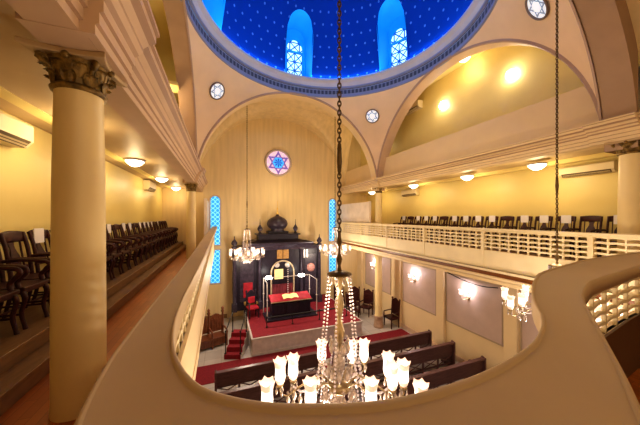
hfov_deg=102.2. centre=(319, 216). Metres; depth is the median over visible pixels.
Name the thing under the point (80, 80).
column
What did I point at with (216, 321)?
double throne
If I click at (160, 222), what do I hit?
armchair
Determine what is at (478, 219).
armchair
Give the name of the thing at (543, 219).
armchair
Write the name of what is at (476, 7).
trim
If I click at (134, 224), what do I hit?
armchair
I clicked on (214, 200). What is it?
window
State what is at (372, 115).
window
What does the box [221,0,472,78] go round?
ceiling
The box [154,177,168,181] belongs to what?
ceiling light
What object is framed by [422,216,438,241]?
armchair
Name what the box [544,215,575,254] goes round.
armchair
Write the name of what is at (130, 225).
armchair
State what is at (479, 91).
ceiling
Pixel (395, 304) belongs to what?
chair
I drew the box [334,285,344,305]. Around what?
chair
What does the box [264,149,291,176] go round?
window
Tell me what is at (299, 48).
window
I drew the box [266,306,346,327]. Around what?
railing
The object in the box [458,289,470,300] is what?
wall sconce
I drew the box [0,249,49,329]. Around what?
armchair
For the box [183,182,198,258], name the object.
column
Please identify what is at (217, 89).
window
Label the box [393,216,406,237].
armchair
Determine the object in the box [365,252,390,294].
wall panel
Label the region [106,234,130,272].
armchair
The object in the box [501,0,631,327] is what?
chandelier
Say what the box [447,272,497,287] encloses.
cable
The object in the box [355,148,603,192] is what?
ceiling
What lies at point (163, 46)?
ceiling
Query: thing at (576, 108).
wall
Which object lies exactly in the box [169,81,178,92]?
trim
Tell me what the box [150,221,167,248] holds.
armchair
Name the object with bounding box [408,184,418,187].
ceiling light
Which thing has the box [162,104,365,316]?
wall
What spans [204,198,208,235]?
screen panel
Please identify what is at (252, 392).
pew
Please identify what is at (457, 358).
baseboard
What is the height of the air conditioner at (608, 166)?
0.274 m
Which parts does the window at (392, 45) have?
pane, pane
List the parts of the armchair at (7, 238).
leg, backrest, seat, leg, armrest, armrest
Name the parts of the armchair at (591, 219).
backrest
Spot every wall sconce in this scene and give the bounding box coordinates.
[408,274,415,281]
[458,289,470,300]
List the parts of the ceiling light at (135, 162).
lamp shade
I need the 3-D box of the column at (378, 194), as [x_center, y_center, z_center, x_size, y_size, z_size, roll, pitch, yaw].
[2.941,-0.035,12.958,0.506,2.869,0.506,0,0,-21]
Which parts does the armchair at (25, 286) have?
backrest, armrest, leg, seat, armrest, leg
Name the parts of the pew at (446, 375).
frame, panel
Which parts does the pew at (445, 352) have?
panel, frame, backrest, rail, panel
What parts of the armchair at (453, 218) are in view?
backrest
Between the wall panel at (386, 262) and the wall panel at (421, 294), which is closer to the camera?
the wall panel at (421, 294)
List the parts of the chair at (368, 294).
seat, backrest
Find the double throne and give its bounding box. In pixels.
[200,306,227,349]
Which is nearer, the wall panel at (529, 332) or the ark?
the wall panel at (529, 332)
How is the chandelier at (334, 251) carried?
hanging from the ceiling at (315, 119)
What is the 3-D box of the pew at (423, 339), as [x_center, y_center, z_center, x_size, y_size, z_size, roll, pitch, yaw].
[2.415,5.001,9.774,4.060,0.998,0.628,0,0,-21]
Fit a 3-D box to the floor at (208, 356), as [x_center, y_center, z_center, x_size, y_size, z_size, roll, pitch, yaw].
[0.689,5.600,7.010,12.500,0.200,17.800,0,0,-21]
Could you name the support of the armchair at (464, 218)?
on the floor at (453, 244)
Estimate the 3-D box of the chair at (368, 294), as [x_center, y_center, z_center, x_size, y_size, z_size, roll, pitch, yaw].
[2.616,4.801,14.517,0.636,1.397,0.616,0,0,36]
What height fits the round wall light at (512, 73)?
0.300 m
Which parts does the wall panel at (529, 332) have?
frame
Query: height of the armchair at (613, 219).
1.105 m
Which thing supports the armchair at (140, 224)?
on the platform at (24, 356)
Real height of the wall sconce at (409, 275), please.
0.362 m
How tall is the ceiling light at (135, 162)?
0.180 m
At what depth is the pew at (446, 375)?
7.77 m
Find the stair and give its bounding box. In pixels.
[224,310,248,358]
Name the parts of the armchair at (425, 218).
backrest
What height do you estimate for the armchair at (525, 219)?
1.105 m
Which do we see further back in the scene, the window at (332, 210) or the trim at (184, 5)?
the window at (332, 210)
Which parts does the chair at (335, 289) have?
backrest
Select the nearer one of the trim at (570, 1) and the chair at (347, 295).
the trim at (570, 1)
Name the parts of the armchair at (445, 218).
backrest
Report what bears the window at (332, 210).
in the wall at (303, 194)
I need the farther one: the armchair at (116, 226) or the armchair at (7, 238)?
the armchair at (116, 226)
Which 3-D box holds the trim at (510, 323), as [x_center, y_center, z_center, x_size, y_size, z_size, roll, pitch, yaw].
[5.908,3.650,7.991,0.150,3.700,0.460,0,0,-21]
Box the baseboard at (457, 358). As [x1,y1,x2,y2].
[364,303,465,362]
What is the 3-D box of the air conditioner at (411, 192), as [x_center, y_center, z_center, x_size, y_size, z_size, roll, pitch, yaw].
[4.566,-1.228,13.099,0.224,0.324,1.100,0,0,-21]
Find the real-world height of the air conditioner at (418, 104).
0.344 m
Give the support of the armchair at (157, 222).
on the platform at (24, 356)
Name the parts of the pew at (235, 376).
panel, rail, frame, seat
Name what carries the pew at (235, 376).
on the floor at (208, 356)
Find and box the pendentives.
[184,0,602,168]
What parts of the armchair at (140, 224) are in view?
backrest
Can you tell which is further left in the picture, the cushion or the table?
the cushion
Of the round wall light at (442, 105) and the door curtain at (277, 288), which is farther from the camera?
the door curtain at (277, 288)
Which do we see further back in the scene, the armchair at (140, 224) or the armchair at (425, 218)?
the armchair at (425, 218)
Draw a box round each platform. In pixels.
[0,241,185,415]
[243,294,362,355]
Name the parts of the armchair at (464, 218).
backrest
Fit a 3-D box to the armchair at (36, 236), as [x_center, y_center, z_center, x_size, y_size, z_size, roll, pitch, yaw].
[-4.015,0.723,3.988,0.592,1.105,0.466,0,0,-20]
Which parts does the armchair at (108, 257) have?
leg, armrest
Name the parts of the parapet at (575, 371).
lattice panel, lattice panel, cornice, panel, lattice panel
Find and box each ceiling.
[0,0,185,188]
[148,0,178,103]
[200,98,352,184]
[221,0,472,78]
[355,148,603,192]
[361,46,639,194]
[428,50,485,86]
[626,0,639,56]
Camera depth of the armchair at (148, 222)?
9.92 m
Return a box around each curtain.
[243,282,252,297]
[272,283,292,293]
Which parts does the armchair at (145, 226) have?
backrest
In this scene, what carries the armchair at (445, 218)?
on the floor at (453, 244)
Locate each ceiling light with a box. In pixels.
[124,157,145,166]
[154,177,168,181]
[171,186,180,190]
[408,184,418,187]
[460,174,474,180]
[526,162,547,169]
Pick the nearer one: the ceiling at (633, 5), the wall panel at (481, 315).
the ceiling at (633, 5)
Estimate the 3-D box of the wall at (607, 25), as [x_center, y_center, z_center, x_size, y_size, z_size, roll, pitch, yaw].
[2.019,-3.625,3.536,8.100,4.650,0.460,0,0,-21]
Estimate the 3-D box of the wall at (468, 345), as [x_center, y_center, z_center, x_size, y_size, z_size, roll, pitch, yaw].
[5.732,3.550,8.941,0.200,3.900,17.400,0,0,-21]
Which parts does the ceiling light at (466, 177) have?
lamp shade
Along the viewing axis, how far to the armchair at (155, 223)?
10.88 m
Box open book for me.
[282,293,297,298]
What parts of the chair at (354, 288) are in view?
backrest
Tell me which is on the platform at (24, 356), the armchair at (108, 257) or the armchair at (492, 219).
the armchair at (108, 257)
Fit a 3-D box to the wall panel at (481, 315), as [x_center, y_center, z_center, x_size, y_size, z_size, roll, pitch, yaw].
[5.464,3.180,9.298,0.045,1.940,2.240,0,0,-21]
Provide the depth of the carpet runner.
10.00 m
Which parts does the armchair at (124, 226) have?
backrest, armrest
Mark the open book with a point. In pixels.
(291, 295)
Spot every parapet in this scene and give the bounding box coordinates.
[74,226,639,424]
[334,222,639,311]
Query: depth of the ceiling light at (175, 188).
12.39 m
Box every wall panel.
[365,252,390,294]
[402,262,435,315]
[446,272,502,346]
[520,290,538,350]
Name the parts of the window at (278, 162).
pane, hexagon pane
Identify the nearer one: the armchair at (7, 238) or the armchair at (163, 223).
the armchair at (7, 238)
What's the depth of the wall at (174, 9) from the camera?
7.88 m
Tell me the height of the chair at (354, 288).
1.397 m
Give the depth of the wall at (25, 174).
4.25 m
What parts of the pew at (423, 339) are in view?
rail, frame, backrest, panel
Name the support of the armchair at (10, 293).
on the platform at (24, 356)
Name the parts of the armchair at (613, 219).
armrest, backrest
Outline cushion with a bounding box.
[248,296,254,302]
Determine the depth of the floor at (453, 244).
7.85 m
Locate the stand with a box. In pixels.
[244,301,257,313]
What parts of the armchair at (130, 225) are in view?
backrest, armrest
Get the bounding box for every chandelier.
[229,106,264,262]
[259,0,428,402]
[319,204,350,257]
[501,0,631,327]
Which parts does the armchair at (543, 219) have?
backrest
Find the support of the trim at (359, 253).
attached to the wall at (468, 345)
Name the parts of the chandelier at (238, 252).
chain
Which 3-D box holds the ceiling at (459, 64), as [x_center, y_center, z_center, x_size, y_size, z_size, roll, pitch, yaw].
[5.359,-5.900,8.798,1.100,0.200,17.400,0,0,-21]
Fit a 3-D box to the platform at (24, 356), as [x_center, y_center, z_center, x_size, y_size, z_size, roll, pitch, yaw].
[-4.921,1.427,6.672,1.160,0.345,13.980,0,0,-21]
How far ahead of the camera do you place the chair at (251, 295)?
12.54 m
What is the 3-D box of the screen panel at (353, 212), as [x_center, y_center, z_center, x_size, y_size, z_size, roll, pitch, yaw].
[1.869,0.300,14.780,0.120,2.200,3.730,0,0,-21]
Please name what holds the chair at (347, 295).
on the floor at (208, 356)
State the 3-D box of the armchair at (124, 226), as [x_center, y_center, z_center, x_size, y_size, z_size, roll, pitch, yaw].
[-5.317,0.723,7.388,0.592,1.105,0.466,0,0,-20]
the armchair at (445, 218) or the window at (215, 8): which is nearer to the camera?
the window at (215, 8)
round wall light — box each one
[439,101,445,108]
[506,69,516,79]
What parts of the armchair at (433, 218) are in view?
backrest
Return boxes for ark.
[231,201,321,312]
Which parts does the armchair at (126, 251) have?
armrest, seat, armrest, leg, leg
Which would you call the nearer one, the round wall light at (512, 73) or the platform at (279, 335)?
the round wall light at (512, 73)
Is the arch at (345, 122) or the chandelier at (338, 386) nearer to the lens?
the chandelier at (338, 386)
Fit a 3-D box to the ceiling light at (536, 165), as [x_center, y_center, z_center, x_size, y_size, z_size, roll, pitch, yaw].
[5.923,-1.370,7.043,0.460,0.180,0.460,0,0,-21]
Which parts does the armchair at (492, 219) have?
backrest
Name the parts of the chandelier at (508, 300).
lamp shade, arm, lamp shade, chain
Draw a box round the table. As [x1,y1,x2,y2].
[262,273,317,322]
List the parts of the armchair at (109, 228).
backrest, seat, armrest, leg, leg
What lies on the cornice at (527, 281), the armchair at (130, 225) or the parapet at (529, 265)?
the parapet at (529, 265)
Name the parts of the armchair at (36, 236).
leg, backrest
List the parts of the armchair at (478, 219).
backrest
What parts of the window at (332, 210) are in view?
pane, pane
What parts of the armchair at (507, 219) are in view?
backrest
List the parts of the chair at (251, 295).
backrest, seat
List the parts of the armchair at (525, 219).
backrest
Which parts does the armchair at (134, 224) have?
backrest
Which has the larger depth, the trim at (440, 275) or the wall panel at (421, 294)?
the wall panel at (421, 294)
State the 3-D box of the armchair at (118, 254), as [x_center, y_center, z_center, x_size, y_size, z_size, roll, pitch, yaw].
[-4.573,0.723,5.445,0.592,1.105,0.466,0,0,-20]
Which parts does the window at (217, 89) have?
pane, hexagon pane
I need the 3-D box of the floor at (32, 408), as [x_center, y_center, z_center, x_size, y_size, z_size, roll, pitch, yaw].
[-0.404,1.695,6.591,9.560,0.190,17.400,0,0,-21]
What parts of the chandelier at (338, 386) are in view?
lamp shade, lamp shade, lamp shade, arm, lamp shade, lamp shade, arm, stem, chain, lamp shade, arm, arm, lamp shade, lamp shade, arm, lamp shade, lamp shade, lamp shade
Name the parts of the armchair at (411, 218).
backrest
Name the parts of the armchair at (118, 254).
leg, seat, armrest, leg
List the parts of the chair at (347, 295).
backrest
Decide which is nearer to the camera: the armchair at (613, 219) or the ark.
the armchair at (613, 219)
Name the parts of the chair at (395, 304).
seat, backrest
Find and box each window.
[189,0,225,35]
[209,82,224,99]
[209,195,220,284]
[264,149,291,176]
[285,9,313,76]
[328,198,336,271]
[365,109,378,122]
[377,0,407,70]
[525,0,548,20]
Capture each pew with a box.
[215,351,322,391]
[219,365,332,402]
[303,392,348,402]
[332,330,431,373]
[352,340,454,396]
[377,356,485,399]
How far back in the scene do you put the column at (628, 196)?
4.88 m
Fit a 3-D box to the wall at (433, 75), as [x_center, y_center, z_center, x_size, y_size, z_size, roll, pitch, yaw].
[4.480,-3.625,9.050,0.460,4.650,8.100,0,0,-21]
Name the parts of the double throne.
post, armrest, backrest, seat, post, armrest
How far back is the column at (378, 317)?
12.80 m
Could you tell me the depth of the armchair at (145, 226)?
9.43 m
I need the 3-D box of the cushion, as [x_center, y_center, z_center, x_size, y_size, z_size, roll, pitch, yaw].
[-3.359,4.050,12.613,0.340,0.310,0.050,0,0,-32]
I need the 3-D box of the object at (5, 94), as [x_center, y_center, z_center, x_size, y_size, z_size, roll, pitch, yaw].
[-4.494,-3.725,5.025,0.200,4.550,17.400,0,0,-21]
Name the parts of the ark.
post, panel, post, cornice, doorway, arch moulding, post, panel, post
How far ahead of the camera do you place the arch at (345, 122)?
11.93 m
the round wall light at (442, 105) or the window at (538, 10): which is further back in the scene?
the round wall light at (442, 105)
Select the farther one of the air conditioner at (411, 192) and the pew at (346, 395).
the air conditioner at (411, 192)
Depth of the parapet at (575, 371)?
0.81 m
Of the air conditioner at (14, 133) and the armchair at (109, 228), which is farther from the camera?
the armchair at (109, 228)
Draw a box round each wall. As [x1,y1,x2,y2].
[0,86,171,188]
[0,109,161,310]
[90,0,637,151]
[162,0,195,181]
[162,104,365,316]
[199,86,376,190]
[345,66,639,185]
[363,252,530,369]
[366,156,617,256]
[377,42,615,190]
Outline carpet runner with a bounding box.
[195,329,408,384]
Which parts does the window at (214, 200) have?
pane, pane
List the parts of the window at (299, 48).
pane, pane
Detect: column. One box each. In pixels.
[14,36,126,422]
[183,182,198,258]
[371,187,385,236]
[373,254,383,328]
[604,137,639,253]
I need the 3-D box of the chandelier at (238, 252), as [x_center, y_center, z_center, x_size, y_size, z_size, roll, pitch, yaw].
[-3.178,-1.504,11.237,1.533,6.964,1.514,0,0,-21]
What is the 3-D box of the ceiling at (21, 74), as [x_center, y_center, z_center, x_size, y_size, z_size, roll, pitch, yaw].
[-4.027,-1.690,5.204,1.800,0.460,17.400,0,0,-21]
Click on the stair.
(239, 340)
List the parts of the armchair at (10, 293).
seat, armrest, leg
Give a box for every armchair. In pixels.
[0,231,49,318]
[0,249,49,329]
[0,266,22,334]
[27,228,49,303]
[106,224,137,269]
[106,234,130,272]
[106,241,123,277]
[106,243,114,279]
[113,224,142,264]
[120,223,147,261]
[127,223,152,258]
[133,223,156,256]
[138,222,159,253]
[142,222,162,251]
[146,221,165,250]
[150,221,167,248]
[153,221,170,246]
[156,221,172,244]
[159,221,174,244]
[162,221,175,243]
[164,221,177,241]
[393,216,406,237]
[400,216,413,238]
[406,216,421,239]
[414,216,429,239]
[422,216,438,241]
[430,216,448,242]
[440,216,458,243]
[451,216,470,244]
[462,216,483,246]
[475,216,498,248]
[490,216,514,249]
[506,215,532,251]
[524,215,552,254]
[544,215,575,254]
[568,216,602,257]
[595,215,616,256]
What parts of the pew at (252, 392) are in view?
rail, backrest, frame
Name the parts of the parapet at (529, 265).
lattice panel, lattice panel, post, lattice panel, post, lattice panel, post, panel, handrail, lattice panel, post, lattice panel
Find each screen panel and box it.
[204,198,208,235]
[338,201,370,234]
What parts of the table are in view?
frame post, frame post, frame rail, edge rail, frame post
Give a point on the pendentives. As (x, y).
(509, 19)
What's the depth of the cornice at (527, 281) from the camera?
7.66 m
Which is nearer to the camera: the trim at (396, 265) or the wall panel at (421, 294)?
the wall panel at (421, 294)
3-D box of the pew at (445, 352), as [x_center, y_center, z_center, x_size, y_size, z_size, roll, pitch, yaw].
[2.885,5.001,8.883,4.060,0.998,0.628,0,0,-21]
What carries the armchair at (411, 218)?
on the floor at (453, 244)
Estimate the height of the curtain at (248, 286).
0.760 m
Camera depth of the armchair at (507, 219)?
8.44 m
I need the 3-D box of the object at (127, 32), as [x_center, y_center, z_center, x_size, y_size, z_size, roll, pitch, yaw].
[-3.194,-1.631,5.545,0.840,0.657,17.340,0,0,-21]
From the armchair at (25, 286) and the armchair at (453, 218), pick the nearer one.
the armchair at (25, 286)
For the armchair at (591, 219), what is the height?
1.092 m
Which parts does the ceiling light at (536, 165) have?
lamp shade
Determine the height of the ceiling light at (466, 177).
0.180 m
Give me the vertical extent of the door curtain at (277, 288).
0.900 m
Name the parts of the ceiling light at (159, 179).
lamp shade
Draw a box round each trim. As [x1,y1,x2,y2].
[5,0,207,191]
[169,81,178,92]
[180,0,497,97]
[183,0,197,155]
[198,92,376,177]
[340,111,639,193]
[357,250,362,302]
[377,39,603,177]
[391,258,401,326]
[435,269,445,344]
[503,286,518,361]
[569,0,600,120]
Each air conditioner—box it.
[0,111,33,148]
[143,180,155,191]
[401,188,418,196]
[406,100,422,115]
[559,160,617,177]
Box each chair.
[245,289,259,319]
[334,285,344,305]
[345,291,358,317]
[349,286,359,312]
[359,288,373,316]
[383,296,400,328]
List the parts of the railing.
rail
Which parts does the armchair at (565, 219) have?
backrest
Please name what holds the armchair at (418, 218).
on the floor at (453, 244)
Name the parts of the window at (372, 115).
pane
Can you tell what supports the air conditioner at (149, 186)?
attached to the wall at (25, 174)
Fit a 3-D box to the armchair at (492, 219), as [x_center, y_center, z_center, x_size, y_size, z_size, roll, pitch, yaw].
[5.748,0.503,8.882,0.592,1.105,0.466,0,0,-21]
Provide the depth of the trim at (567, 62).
6.68 m
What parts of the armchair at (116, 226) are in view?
backrest, armrest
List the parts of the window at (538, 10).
pane, hexagon pane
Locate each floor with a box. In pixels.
[0,249,639,424]
[197,301,463,402]
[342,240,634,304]
[382,235,584,260]
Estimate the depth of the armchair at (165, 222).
12.87 m
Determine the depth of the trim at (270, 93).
10.97 m
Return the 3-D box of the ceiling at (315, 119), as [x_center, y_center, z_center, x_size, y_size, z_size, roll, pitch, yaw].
[-1.769,-3.510,13.430,8.840,4.420,3.650,0,0,-21]
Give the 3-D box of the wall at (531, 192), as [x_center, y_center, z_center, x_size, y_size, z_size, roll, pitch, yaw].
[6.302,0.070,9.159,0.200,3.260,17.400,0,0,-21]
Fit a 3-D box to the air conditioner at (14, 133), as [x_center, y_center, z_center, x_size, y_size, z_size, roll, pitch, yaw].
[-4.058,-1.148,3.179,0.254,0.344,1.100,0,0,-21]

